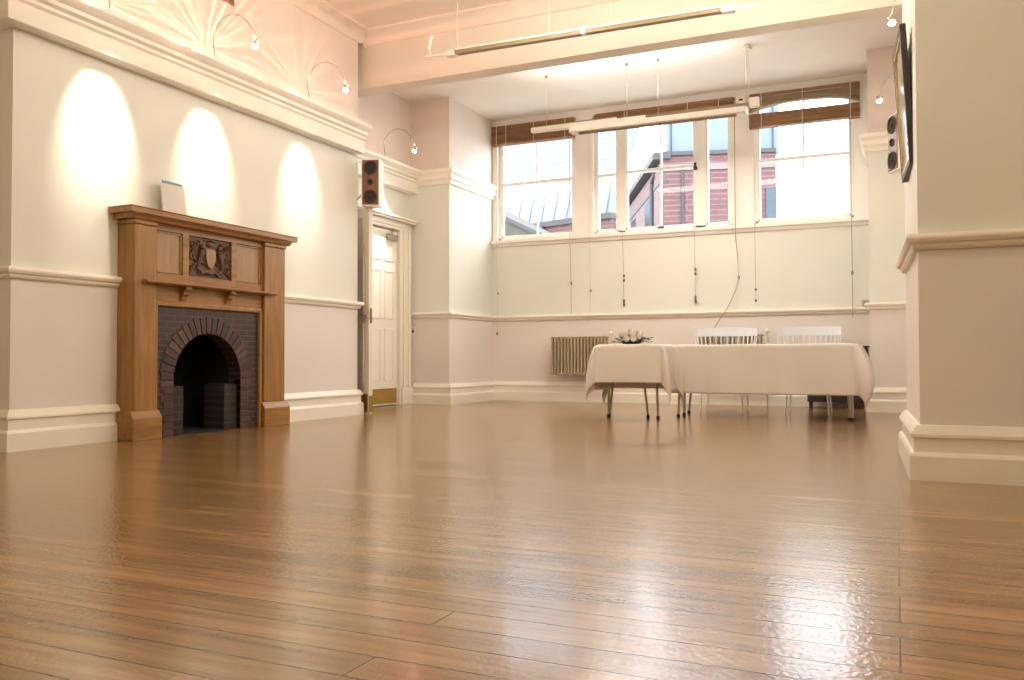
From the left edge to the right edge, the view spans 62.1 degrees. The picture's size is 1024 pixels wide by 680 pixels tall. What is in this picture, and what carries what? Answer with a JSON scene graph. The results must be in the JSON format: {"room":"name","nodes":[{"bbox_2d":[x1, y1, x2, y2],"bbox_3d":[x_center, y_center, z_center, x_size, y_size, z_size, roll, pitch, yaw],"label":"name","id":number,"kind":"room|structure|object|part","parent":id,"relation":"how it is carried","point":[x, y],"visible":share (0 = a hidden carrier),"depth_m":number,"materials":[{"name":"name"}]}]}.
{"room":"community hall","nodes":[
{"label":"community hall","id":0,"kind":"room"},
{"bbox_2d":[0,0,357,409],"bbox_3d":[-4.450,-1.457,3.945,0.790,4.300,11.780,-1,-1,24],"label":"wall","id":1,"kind":"structure","parent":0,"point":[90,134],"depth_m":6.60,"materials":[{"name":"paint"}]},
{"bbox_2d":[0,265,121,287],"bbox_3d":[-4.954,-0.506,2.545,0.685,0.080,8.530,-1,-1,24],"label":"trim","id":2,"kind":"structure","parent":1,"relation":"attached to","point":[17,272],"depth_m":5.82,"materials":[{"name":"beige paint"}]},
{"bbox_2d":[0,0,371,154],"bbox_3d":[-4.258,-2.245,3.935,0.845,0.305,11.570,-1,-1,24],"label":"trim","id":3,"kind":"structure","parent":1,"relation":"attached to","point":[90,28],"depth_m":6.66,"materials":[{"name":"beige paint"}]},
{"bbox_2d":[222,0,234,5],"bbox_3d":[-2.488,-2.978,7.337,0.020,0.100,0.260,-1,-1,24],"label":"air vent","id":4,"kind":"object","parent":1,"relation":"in","point":[231,2],"visible":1,"depth_m":7.41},
{"bbox_2d":[213,14,258,55],"bbox_3d":[-2.321,-2.515,7.032,0.572,0.364,0.060,-1,-1,24],"label":"lamp","id":5,"kind":"object","parent":1,"relation":"attached to","point":[255,43],"visible":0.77,"depth_m":6.97,"materials":[{"name":"silver metal"}]},
{"bbox_2d":[285,294,364,308],"bbox_3d":[-2.197,-0.380,8.634,0.685,0.080,1.450,-1,-1,24],"label":"trim","id":6,"kind":"structure","parent":1,"relation":"attached to","point":[296,299],"depth_m":8.50,"materials":[{"name":"beige paint"}]},
{"bbox_2d":[285,0,367,43],"bbox_3d":[-4.262,-3.390,4.059,0.760,0.150,11.750,-1,-1,24],"label":"trim","id":7,"kind":"structure","parent":1,"relation":"attached to","point":[321,10],"depth_m":8.68,"materials":[{"name":"paint"}]},
{"bbox_2d":[307,62,348,95],"bbox_3d":[-1.805,-2.492,8.171,0.572,0.364,0.060,-1,-1,24],"label":"lamp","id":8,"kind":"object","parent":1,"relation":"attached to","point":[345,89],"visible":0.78,"depth_m":8.11,"materials":[{"name":"silver metal"}]},
{"bbox_2d":[357,159,382,208],"bbox_3d":[-1.544,-1.676,9.136,0.285,0.500,0.220,0,-1,4],"label":"loudspeaker","id":9,"kind":"object","parent":1,"relation":"attached to","point":[371,196],"visible":1,"depth_m":9.04,"materials":[{"name":"brown wood"}]},
{"bbox_2d":[324,0,511,27],"bbox_3d":[0.781,-3.641,1.698,12.300,0.250,12.000,-1,-1,24],"label":"ceiling","id":10,"kind":"structure","parent":0,"point":[370,13],"depth_m":8.62,"materials":[{"name":"paint"}]},
{"bbox_2d":[425,0,759,57],"bbox_3d":[0.567,-2.990,7.271,3.000,0.811,0.072,-1,-1,24],"label":"track","id":11,"kind":"object","parent":10,"relation":"hanging from","point":[583,31],"visible":1,"depth_m":7.20,"materials":[{"name":"white metal"}]},
{"bbox_3d":[0.049,-2.620,7.498,1.200,0.050,0.060,-1,-1,24],"label":"track rail","id":12,"kind":"part","parent":11,"relation":"part of","materials":[{"name":"white metal"}]},
{"bbox_3d":[1.151,-2.623,6.999,1.140,0.050,0.060,-1,-1,24],"label":"track rail","id":13,"kind":"part","parent":11,"relation":"part of","materials":[{"name":"white metal"}]},
{"bbox_2d":[358,92,492,386],"bbox_3d":[-1.331,-1.314,10.880,0.750,4.300,3.750,-1,-1,24],"label":"wall","id":14,"kind":"structure","parent":0,"point":[452,252],"depth_m":11.27,"materials":[{"name":"paint"}]},
{"bbox_2d":[357,207,372,413],"bbox_3d":[-1.802,-0.322,9.429,0.104,2.235,0.803,1,-2,-42],"label":"door","id":15,"kind":"structure","parent":14,"relation":"in","point":[365,216],"depth_m":9.18,"materials":[{"name":"beige paint"}]},
{"bbox_3d":[-1.805,0.156,9.417,0.008,0.660,0.600,1,-2,-42],"label":"panel","id":16,"kind":"part","parent":15,"relation":"part of","materials":[{"name":"beige paint"}]},
{"bbox_3d":[-1.808,-1.184,9.446,0.008,0.300,0.600,1,-2,-42],"label":"panel","id":17,"kind":"part","parent":15,"relation":"part of","materials":[{"name":"beige paint"}]},
{"bbox_3d":[-1.807,-0.604,9.433,0.008,0.620,0.600,1,-2,-42],"label":"panel","id":18,"kind":"part","parent":15,"relation":"part of","materials":[{"name":"beige paint"}]},
{"bbox_3d":[-1.777,0.686,9.415,0.053,0.200,0.783,1,-2,-42],"label":"kick plate","id":19,"kind":"part","parent":15,"relation":"part of","materials":[{"name":"gold metal"}]},
{"bbox_2d":[372,226,397,405],"bbox_3d":[-1.609,-0.294,10.716,0.168,2.235,0.698,-1,-1,24],"label":"door","id":20,"kind":"structure","parent":14,"relation":"in","point":[384,297],"depth_m":10.77,"materials":[{"name":"beige paint"}]},
{"bbox_3d":[-1.633,-0.576,10.735,0.008,0.620,0.495,-1,-1,24],"label":"panel","id":21,"kind":"part","parent":20,"relation":"part of","materials":[{"name":"beige paint"}]},
{"bbox_3d":[-1.632,0.183,10.719,0.008,0.660,0.495,-1,-1,24],"label":"panel","id":22,"kind":"part","parent":20,"relation":"part of","materials":[{"name":"beige paint"}]},
{"bbox_3d":[-1.634,-1.156,10.748,0.008,0.300,0.495,-1,-1,24],"label":"panel","id":23,"kind":"part","parent":20,"relation":"part of","materials":[{"name":"beige paint"}]},
{"bbox_3d":[-1.659,0.713,10.708,0.053,0.200,0.678,-1,-1,24],"label":"kick plate","id":24,"kind":"part","parent":20,"relation":"part of","materials":[{"name":"gold metal"}]},
{"bbox_2d":[358,204,417,404],"bbox_3d":[-1.783,-0.383,10.426,0.300,2.420,1.965,-1,-1,24],"label":"trim","id":25,"kind":"structure","parent":14,"relation":"attached to","point":[384,220],"depth_m":11.07,"materials":[{"name":"beige paint"}]},
{"bbox_2d":[358,149,420,194],"bbox_3d":[-1.698,-2.112,10.349,0.215,0.305,2.130,-1,-1,24],"label":"trim","id":26,"kind":"structure","parent":14,"relation":"attached to","point":[398,176],"depth_m":10.78,"materials":[{"name":"beige paint"}]},
{"bbox_2d":[378,128,416,153],"bbox_3d":[-1.422,-2.442,10.543,0.572,0.364,0.060,-1,-1,24],"label":"lamp","id":27,"kind":"object","parent":14,"relation":"attached to","point":[415,148],"visible":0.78,"depth_m":10.49,"materials":[{"name":"silver metal"}]},
{"bbox_2d":[411,327,414,335],"bbox_3d":[-1.312,-0.115,11.291,0.060,0.110,0.020,-1,-1,24],"label":"light switch","id":28,"kind":"object","parent":14,"relation":"attached to","point":[412,328],"visible":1,"depth_m":11.29,"materials":[{"name":"white plastic"}]},
{"bbox_2d":[417,167,497,199],"bbox_3d":[-0.798,-2.131,11.775,0.680,0.200,1.390,-1,-1,24],"label":"trim","id":29,"kind":"structure","parent":14,"relation":"attached to","point":[450,175],"depth_m":11.25,"materials":[{"name":"beige paint"}]},
{"bbox_2d":[0,400,1023,679],"bbox_3d":[0.863,0.748,3.464,13.700,0.150,15.450,-1,-1,24],"label":"floor","id":30,"kind":"structure","parent":0,"point":[493,539],"depth_m":2.61,"materials":[{"name":"brown wood"}]},
{"bbox_2d":[108,204,297,441],"bbox_3d":[-2.689,-0.102,7.127,0.725,1.720,1.880,-1,-1,24],"label":"fireplace","id":31,"kind":"object","parent":30,"relation":"on","point":[201,301],"visible":1,"depth_m":6.96,"materials":[{"name":"brown wood"}]},
{"bbox_3d":[-2.667,-0.676,6.599,0.023,0.315,0.245,-1,-1,24],"label":"panel","id":32,"kind":"part","parent":31,"relation":"part of","materials":[{"name":"brown wood"}]},
{"bbox_2d":[160,180,186,214],"bbox_3d":[-2.667,-1.107,6.699,0.045,0.273,0.240,-1,-1,24],"label":"card","id":33,"kind":"object","parent":31,"relation":"on","point":[172,194],"visible":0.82,"depth_m":6.69,"materials":[{"name":"white paper"}]},
{"bbox_2d":[108,204,297,245],"bbox_3d":[-2.472,-0.922,7.046,0.245,0.085,1.880,-1,-1,24],"label":"mantel shelf","id":34,"kind":"object","parent":31,"relation":"attached to","point":[127,213],"depth_m":6.76,"materials":[{"name":"brown wood"}]},
{"bbox_3d":[-2.466,0.234,6.967,0.035,1.040,1.195,-1,-1,24],"label":"frame moulding","id":35,"kind":"part","parent":31,"relation":"part of","materials":[{"name":"brown wood"}]},
{"bbox_3d":[-2.478,-0.668,6.986,0.047,0.315,0.465,-1,-1,24],"label":"carved panel","id":36,"kind":"part","parent":31,"relation":"part of","materials":[{"name":"brown wood"}]},
{"bbox_2d":[142,279,277,295],"bbox_3d":[-2.498,-0.421,6.993,0.230,0.023,1.460,-1,-1,24],"label":"shelf","id":37,"kind":"object","parent":31,"relation":"attached to","point":[166,284],"depth_m":6.89,"materials":[{"name":"brown wood"}]},
{"bbox_3d":[-2.303,-0.659,7.403,0.023,0.315,0.290,-1,-1,24],"label":"panel","id":38,"kind":"part","parent":31,"relation":"part of","materials":[{"name":"brown wood"}]},
{"bbox_2d":[550,331,612,374],"bbox_3d":[0.958,0.367,11.548,0.894,0.958,0.202,-1,-1,24],"label":"radiator","id":39,"kind":"object","parent":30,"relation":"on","point":[569,355],"visible":0.77,"depth_m":11.53,"materials":[{"name":"beige metal"}]},
{"bbox_2d":[607,383,659,418],"bbox_3d":[1.216,0.417,8.492,0.668,0.727,0.408,-1,-1,24],"label":"folding table","id":40,"kind":"object","parent":30,"relation":"on","point":[609,396],"visible":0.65,"depth_m":8.49,"materials":[{"name":"grey metal"}]},
{"bbox_3d":[0.976,0.417,8.575,0.025,0.676,0.195,0,-1,3],"label":"leg","id":41,"kind":"part","parent":40,"relation":"part of","materials":[{"name":"metal"}]},
{"bbox_3d":[1.043,0.421,8.737,0.025,0.675,0.158,1,-1,-34],"label":"leg","id":42,"kind":"part","parent":40,"relation":"part of","materials":[{"name":"metal"}]},
{"bbox_2d":[585,344,683,408],"bbox_3d":[1.223,0.372,8.464,0.860,0.659,0.584,-1,-1,24],"label":"tablecloth","id":43,"kind":"object","parent":40,"relation":"on","point":[623,365],"visible":0.98,"depth_m":8.33,"materials":[{"name":"fabric"}]},
{"bbox_2d":[621,341,640,343],"bbox_3d":[1.194,0.024,8.506,0.200,0.035,0.200,-1,-1,24],"label":"bowl","id":44,"kind":"object","parent":43,"relation":"on","point":[623,342],"depth_m":8.43,"materials":[{"name":"black ceramic"}]},
{"bbox_2d":[610,328,653,343],"bbox_3d":[1.202,-0.037,8.506,0.450,0.158,0.365,-1,-1,24],"label":"flower arrangement","id":45,"kind":"object","parent":43,"relation":"on","point":[630,336],"visible":1,"depth_m":8.42,"materials":[{"name":"white plant"}]},
{"bbox_3d":[1.315,0.414,8.465,0.025,0.674,0.151,-1,-2,45],"label":"leg","id":46,"kind":"part","parent":40,"relation":"part of","materials":[{"name":"metal"}]},
{"bbox_3d":[1.425,0.412,8.360,0.048,0.671,0.025,1,-1,-33],"label":"leg","id":47,"kind":"part","parent":40,"relation":"part of","materials":[{"name":"metal"}]},
{"bbox_2d":[694,327,757,412],"bbox_3d":[2.374,0.328,9.503,0.713,0.946,0.476,-1,-1,24],"label":"spindle chair","id":48,"kind":"object","parent":30,"relation":"on","point":[730,331],"visible":0.46,"depth_m":9.66,"materials":[{"name":"white wood"}]},
{"bbox_3d":[2.426,-0.093,9.629,0.700,0.100,0.124,-1,-1,24],"label":"rail","id":49,"kind":"part","parent":48,"relation":"part of","materials":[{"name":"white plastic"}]},
{"bbox_2d":[698,329,768,405],"bbox_3d":[2.789,0.346,10.719,0.894,0.958,0.202,-1,-1,24],"label":"radiator","id":50,"kind":"object","parent":30,"relation":"on","point":[766,330],"visible":0.16,"depth_m":10.65,"materials":[{"name":"beige metal"}]},
{"bbox_2d":[677,393,854,420],"bbox_3d":[2.553,0.416,8.597,1.712,0.727,0.658,-1,-1,24],"label":"folding table","id":51,"kind":"object","parent":30,"relation":"on","point":[851,415],"visible":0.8,"depth_m":8.62,"materials":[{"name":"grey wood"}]},
{"bbox_3d":[1.713,0.418,8.658,0.074,0.672,0.025,1,-1,-29],"label":"leg","id":52,"kind":"part","parent":51,"relation":"part of","materials":[{"name":"metal"}]},
{"bbox_3d":[1.786,0.420,8.773,0.025,0.671,0.066,0,-1,-21],"label":"leg","id":53,"kind":"part","parent":51,"relation":"part of","materials":[{"name":"metal"}]},
{"bbox_3d":[1.945,0.428,9.184,0.025,0.673,0.118,1,-1,-34],"label":"leg","id":54,"kind":"part","parent":51,"relation":"part of","materials":[{"name":"metal"}]},
{"bbox_2d":[671,343,874,410],"bbox_3d":[2.609,0.368,8.594,1.932,0.650,0.938,-1,-1,24],"label":"tablecloth","id":55,"kind":"object","parent":51,"relation":"on","point":[834,369],"visible":0.99,"depth_m":8.23,"materials":[{"name":"fabric"}]},
{"bbox_3d":[3.204,0.403,8.104,0.024,0.671,0.057,1,-1,-27],"label":"leg","id":56,"kind":"part","parent":51,"relation":"part of","materials":[{"name":"metal"}]},
{"bbox_3d":[3.212,0.402,8.062,0.059,0.671,0.034,-1,-1,24],"label":"leg","id":57,"kind":"part","parent":51,"relation":"part of","materials":[{"name":"metal"}]},
{"bbox_2d":[776,326,841,414],"bbox_3d":[3.184,0.318,9.136,0.673,0.946,0.449,-1,-1,24],"label":"spindle chair","id":58,"kind":"object","parent":30,"relation":"on","point":[800,330],"visible":0.44,"depth_m":9.29,"materials":[{"name":"white wood"}]},
{"bbox_3d":[2.928,0.574,9.051,0.070,0.432,0.020,0,-1,-24],"label":"leg","id":59,"kind":"part","parent":58,"relation":"part of","materials":[{"name":"beige paint"}]},
{"bbox_3d":[3.236,-0.102,9.262,0.660,0.100,0.124,-1,-1,24],"label":"rail","id":60,"kind":"part","parent":58,"relation":"part of","materials":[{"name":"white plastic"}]},
{"bbox_3d":[3.295,0.569,8.884,0.020,0.432,0.070,0,-1,-17],"label":"leg","id":61,"kind":"part","parent":58,"relation":"part of","materials":[{"name":"beige paint"}]},
{"bbox_3d":[3.442,0.576,9.210,0.070,0.432,0.020,0,-1,-24],"label":"leg","id":62,"kind":"part","parent":58,"relation":"part of","materials":[{"name":"beige paint"}]},
{"bbox_2d":[807,346,869,409],"bbox_3d":[3.852,0.441,10.043,0.685,0.735,0.352,-1,-1,24],"label":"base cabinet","id":63,"kind":"object","parent":30,"relation":"on","point":[810,398],"visible":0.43,"depth_m":9.91,"materials":[{"name":"black wood"}]},
{"bbox_3d":[3.638,0.397,9.954,0.310,0.580,0.012,-1,-1,24],"label":"door","id":64,"kind":"part","parent":63,"relation":"part of","materials":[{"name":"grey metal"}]},
{"bbox_3d":[3.934,0.393,9.820,0.310,0.580,0.012,-1,-1,24],"label":"door","id":65,"kind":"part","parent":63,"relation":"part of","materials":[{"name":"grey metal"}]},
{"bbox_2d":[391,13,902,121],"bbox_3d":[1.394,-3.406,9.897,6.650,0.370,3.450,-1,-1,24],"label":"ceiling","id":66,"kind":"structure","parent":0,"point":[834,49],"depth_m":10.25,"materials":[{"name":"paint"}]},
{"bbox_2d":[531,44,759,133],"bbox_3d":[1.467,-2.863,9.825,2.690,0.720,0.110,-1,-1,24],"label":"track","id":67,"kind":"object","parent":66,"relation":"hanging from","point":[753,102],"visible":0.88,"depth_m":9.78,"materials":[{"name":"metal"}]},
{"bbox_3d":[0.734,-2.559,10.151,1.080,0.060,0.070,-1,-1,24],"label":"track rail","id":68,"kind":"part","parent":67,"relation":"part of","materials":[{"name":"white metal"}]},
{"bbox_2d":[569,106,747,134],"bbox_3d":[1.629,-2.482,9.592,2.010,0.162,0.280,-1,-1,24],"label":"light","id":69,"kind":"object","parent":67,"relation":"hanging from","point":[740,110],"visible":1,"depth_m":9.47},
{"bbox_3d":[2.083,-2.575,9.541,1.220,0.032,0.060,-1,-1,24],"label":"track rail","id":70,"kind":"part","parent":67,"relation":"part of","materials":[{"name":"white metal"}]},
{"bbox_2d":[492,112,869,381],"bbox_3d":[2.047,-1.311,11.321,5.360,4.300,0.160,-1,-1,24],"label":"wall","id":71,"kind":"structure","parent":0,"point":[810,267],"depth_m":11.18,"materials":[{"name":"paint"}]},
{"bbox_2d":[496,149,498,334],"bbox_3d":[-0.211,-1.403,12.180,0.028,2.670,0.067,-1,-1,24],"label":"blind cord","id":72,"kind":"object","parent":71,"relation":"hanging from","point":[496,149],"visible":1,"depth_m":12.16,"materials":[{"name":"beige fabric"}]},
{"bbox_2d":[491,117,574,147],"bbox_3d":[0.290,-2.927,11.992,1.260,0.284,0.078,-1,-1,24],"label":"blind","id":73,"kind":"object","parent":71,"relation":"attached to","point":[515,134],"visible":0.81,"depth_m":12.01,"materials":[{"name":"brown wood"}]},
{"bbox_3d":[0.290,-2.806,11.988,1.260,0.042,0.060,-1,-1,24],"label":"rail","id":74,"kind":"part","parent":73,"relation":"part of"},
{"bbox_3d":[0.292,-3.049,12.000,1.260,0.040,0.065,-1,-1,24],"label":"head rail","id":75,"kind":"part","parent":73,"relation":"part of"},
{"bbox_2d":[499,138,574,239],"bbox_3d":[0.366,-2.257,12.093,1.180,1.630,0.095,-1,-1,24],"label":"window","id":76,"kind":"structure","parent":71,"relation":"in","point":[502,185],"depth_m":12.09,"materials":[{"name":"white paint"}]},
{"bbox_2d":[569,140,571,312],"bbox_3d":[0.809,-1.560,11.721,0.028,2.380,0.067,-1,-1,24],"label":"blind cord","id":77,"kind":"object","parent":71,"relation":"hanging from","point":[569,140],"visible":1,"depth_m":11.71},
{"bbox_2d":[589,243,591,323],"bbox_3d":[1.064,-1.583,11.607,0.028,2.740,0.066,-1,-1,24],"label":"blind cord","id":78,"kind":"object","parent":71,"relation":"hanging from","point":[589,243],"visible":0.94,"depth_m":11.59,"materials":[{"name":"beige fabric"}]},
{"bbox_2d":[622,231,624,306],"bbox_3d":[1.494,-0.953,11.399,0.028,1.010,0.066,-1,-1,24],"label":"blind cord","id":79,"kind":"object","parent":71,"relation":"hanging from","point":[622,231],"visible":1,"depth_m":11.40,"materials":[{"name":"beige fabric"}]},
{"bbox_2d":[412,381,870,411],"bbox_3d":[1.498,0.692,10.699,5.570,0.270,1.350,-1,-1,24],"label":"baseboard","id":80,"kind":"structure","parent":71,"relation":"attached to","point":[423,393],"depth_m":11.30,"materials":[{"name":"beige paint"}]},
{"bbox_2d":[594,116,731,233],"bbox_3d":[1.994,-2.276,11.337,1.870,1.630,0.130,-1,-1,24],"label":"window","id":81,"kind":"structure","parent":71,"relation":"in","point":[700,165],"depth_m":11.31,"materials":[{"name":"white paint"}]},
{"bbox_3d":[1.313,-2.258,11.653,0.290,1.550,0.075,-1,-1,24],"label":"sash","id":82,"kind":"part","parent":81,"relation":"part of","materials":[{"name":"white paint"}]},
{"bbox_3d":[1.981,-2.266,11.351,0.935,1.550,0.075,-1,-1,24],"label":"sash","id":83,"kind":"part","parent":81,"relation":"part of","materials":[{"name":"white paint"}]},
{"bbox_3d":[2.681,-2.274,11.042,0.295,1.550,0.060,-1,-1,24],"label":"sash","id":84,"kind":"part","parent":81,"relation":"part of","materials":[{"name":"white paint"}]},
{"bbox_2d":[596,97,733,118],"bbox_3d":[1.993,-3.017,11.222,1.840,0.144,0.078,-1,-1,24],"label":"blind","id":85,"kind":"object","parent":71,"relation":"attached to","point":[729,100],"visible":0.59,"depth_m":11.16,"materials":[{"name":"brown wood"}]},
{"bbox_2d":[491,216,868,247],"bbox_3d":[2.011,-1.410,11.245,5.020,0.105,0.150,-1,-1,24],"label":"trim","id":86,"kind":"structure","parent":71,"relation":"attached to","point":[837,222],"depth_m":11.06,"materials":[{"name":"white paint"}]},
{"bbox_2d":[492,73,868,240],"bbox_3d":[2.005,-2.320,11.267,5.010,1.745,0.030,-1,-1,24],"label":"trim","id":87,"kind":"structure","parent":71,"relation":"attached to","point":[744,137],"depth_m":10.85,"materials":[{"name":"white paint"}]},
{"bbox_2d":[694,238,696,302],"bbox_3d":[2.368,-0.974,11.004,0.028,0.990,0.066,-1,-1,24],"label":"blind cord","id":88,"kind":"object","parent":71,"relation":"hanging from","point":[695,296],"visible":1,"depth_m":11.00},
{"bbox_2d":[712,117,739,341],"bbox_3d":[2.716,-1.472,10.837,0.352,3.001,0.066,-1,-1,18],"label":"blind cord","id":89,"kind":"object","parent":71,"relation":"hanging from","point":[734,117],"visible":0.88,"depth_m":10.78,"materials":[{"name":"beige fabric"}]},
{"bbox_2d":[736,96,746,103],"bbox_3d":[2.918,-3.049,10.816,0.120,0.090,0.066,-1,-1,24],"label":"sensor box","id":90,"kind":"object","parent":71,"relation":"attached to","point":[742,99],"visible":0.77,"depth_m":10.79,"materials":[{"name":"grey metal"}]},
{"bbox_2d":[754,171,756,301],"bbox_3d":[3.059,-1.552,10.703,0.028,2.150,0.066,-1,-1,24],"label":"blind cord","id":91,"kind":"object","parent":71,"relation":"hanging from","point":[754,171],"visible":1,"depth_m":10.68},
{"bbox_2d":[755,100,853,222],"bbox_3d":[3.640,-2.295,10.611,1.170,1.630,0.095,-1,-1,24],"label":"window","id":92,"kind":"structure","parent":71,"relation":"in","point":[758,160],"depth_m":10.59,"materials":[{"name":"white paint"}]},
{"bbox_2d":[749,81,859,129],"bbox_3d":[3.594,-2.888,10.494,1.295,0.439,0.078,-1,-1,24],"label":"blind","id":93,"kind":"object","parent":92,"relation":"attached to","point":[850,91],"visible":0.95,"depth_m":10.45,"materials":[{"name":"brown wood"}]},
{"bbox_3d":[3.597,-3.087,10.504,1.295,0.040,0.065,-1,-1,24],"label":"head rail","id":94,"kind":"part","parent":93,"relation":"part of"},
{"bbox_3d":[3.594,-2.687,10.489,1.295,0.036,0.060,-1,-1,24],"label":"rail","id":95,"kind":"part","parent":93,"relation":"part of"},
{"bbox_2d":[850,121,853,317],"bbox_3d":[4.089,-1.454,10.233,0.028,2.370,0.067,-1,-1,24],"label":"blind cord","id":96,"kind":"object","parent":93,"relation":"hanging from","point":[852,272],"visible":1,"depth_m":10.22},
{"bbox_2d":[867,0,919,423],"bbox_3d":[3.377,-1.402,7.206,0.780,4.300,6.560,-1,-1,24],"label":"wall","id":97,"kind":"structure","parent":0,"point":[894,333],"depth_m":9.33,"materials":[{"name":"paint"}]},
{"bbox_2d":[362,0,619,46],"bbox_3d":[0.922,-3.314,8.088,5.620,0.150,0.130,-1,-1,24],"label":"trim","id":98,"kind":"structure","parent":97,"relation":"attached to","point":[514,9],"depth_m":8.69,"materials":[{"name":"paint"}]},
{"bbox_2d":[358,0,901,95],"bbox_3d":[0.704,-3.078,8.364,6.250,0.610,0.200,-1,-1,24],"label":"beam","id":99,"kind":"structure","parent":97,"relation":"attached to","point":[402,64],"depth_m":8.26,"materials":[{"name":"paint"}]},
{"bbox_2d":[875,72,893,102],"bbox_3d":[3.912,-2.536,8.492,0.528,0.364,0.060,-1,-1,24],"label":"lamp","id":100,"kind":"object","parent":97,"relation":"attached to","point":[878,100],"visible":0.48,"depth_m":8.57,"materials":[{"name":"silver metal"}]},
{"bbox_2d":[886,0,895,25],"bbox_3d":[3.022,-2.520,6.369,0.401,0.364,0.060,-1,-1,24],"label":"lamp","id":101,"kind":"object","parent":97,"relation":"attached to","point":[891,22],"visible":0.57,"depth_m":6.43,"materials":[{"name":"silver metal"}]},
{"bbox_3d":[2.875,-2.401,6.433,0.050,0.052,0.052,-1,-1,24],"label":"bulb","id":102,"kind":"part","parent":101,"relation":"part of","materials":[{"name":"white glass"}]},
{"bbox_2d":[887,112,900,172],"bbox_3d":[3.507,-1.728,7.443,0.388,0.500,0.200,0,-1,-1],"label":"loudspeaker","id":103,"kind":"object","parent":97,"relation":"attached to","point":[894,166],"visible":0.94,"depth_m":7.41,"materials":[{"name":"white paint"}]},
{"bbox_2d":[893,23,912,182],"bbox_3d":[2.198,-1.308,4.769,0.074,0.752,0.552,-1,-1,21],"label":"framed picture","id":104,"kind":"object","parent":97,"relation":"attached to","point":[900,56],"visible":0.93,"depth_m":4.71,"materials":[{"name":"grey metal"}]},
{"bbox_2d":[896,47,908,166],"bbox_3d":[2.201,-1.308,4.768,0.012,0.681,0.481,-4,-3,21],"label":"print","id":105,"kind":"object","parent":104,"relation":"attached to","point":[898,64],"depth_m":4.83},
{"bbox_2d":[915,0,1023,426],"bbox_3d":[2.982,-1.577,-0.962,6.060,4.300,8.970,-1,-1,24],"label":"wall","id":106,"kind":"structure","parent":0,"point":[970,53],"depth_m":4.11,"materials":[{"name":"paint"}]},
{"bbox_2d":[0,387,1023,485],"bbox_3d":[1.325,0.522,2.793,11.900,0.270,14.200,-1,-1,24],"label":"baseboard","id":107,"kind":"structure","parent":106,"relation":"attached to","point":[992,455],"depth_m":5.49,"materials":[{"name":"beige paint"}]},
{"bbox_2d":[412,228,1023,321],"bbox_3d":[1.499,-0.504,3.202,11.900,0.080,15.050,-1,-1,24],"label":"trim","id":108,"kind":"structure","parent":106,"relation":"attached to","point":[913,243],"depth_m":10.20,"materials":[{"name":"beige paint"}]},
{"bbox_2d":[859,131,887,167],"bbox_3d":[5.784,-2.268,5.997,6.360,0.200,6.490,-1,-1,24],"label":"trim","id":109,"kind":"structure","parent":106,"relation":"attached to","point":[875,141],"depth_m":9.38,"materials":[{"name":"beige paint"}]},
{"label":"outside","id":110,"kind":"structure","parent":0,"visible":0},
{"bbox_3d":[20.965,5.651,46.165,120.000,0.200,78.400,-1,-1,24],"label":"ground","id":111,"kind":"structure","parent":110,"visible":0},
{"bbox_2d":[505,211,549,235],"bbox_3d":[0.669,0.687,21.588,3.400,8.750,4.100,-1,-1,24],"label":"shed roof","id":112,"kind":"structure","parent":111,"relation":"on","point":[514,225],"depth_m":19.82,"materials":[{"name":"metal"}]},
{"bbox_2d":[505,128,639,232],"bbox_3d":[3.766,-4.810,51.144,11.004,21.000,8.525,-1,-2,42],"label":"sky","id":113,"kind":"structure","parent":111,"relation":"on","point":[555,200],"depth_m":48.74,"materials":[{"name":"white"}]},
{"bbox_2d":[629,105,778,227],"bbox_3d":[7.675,-3.390,36.130,5.064,17.500,12.487,0,-1,1],"label":"brick building","id":114,"kind":"structure","parent":111,"relation":"on","point":[677,185],"depth_m":30.56,"materials":[{"name":"brick"}]}
]}

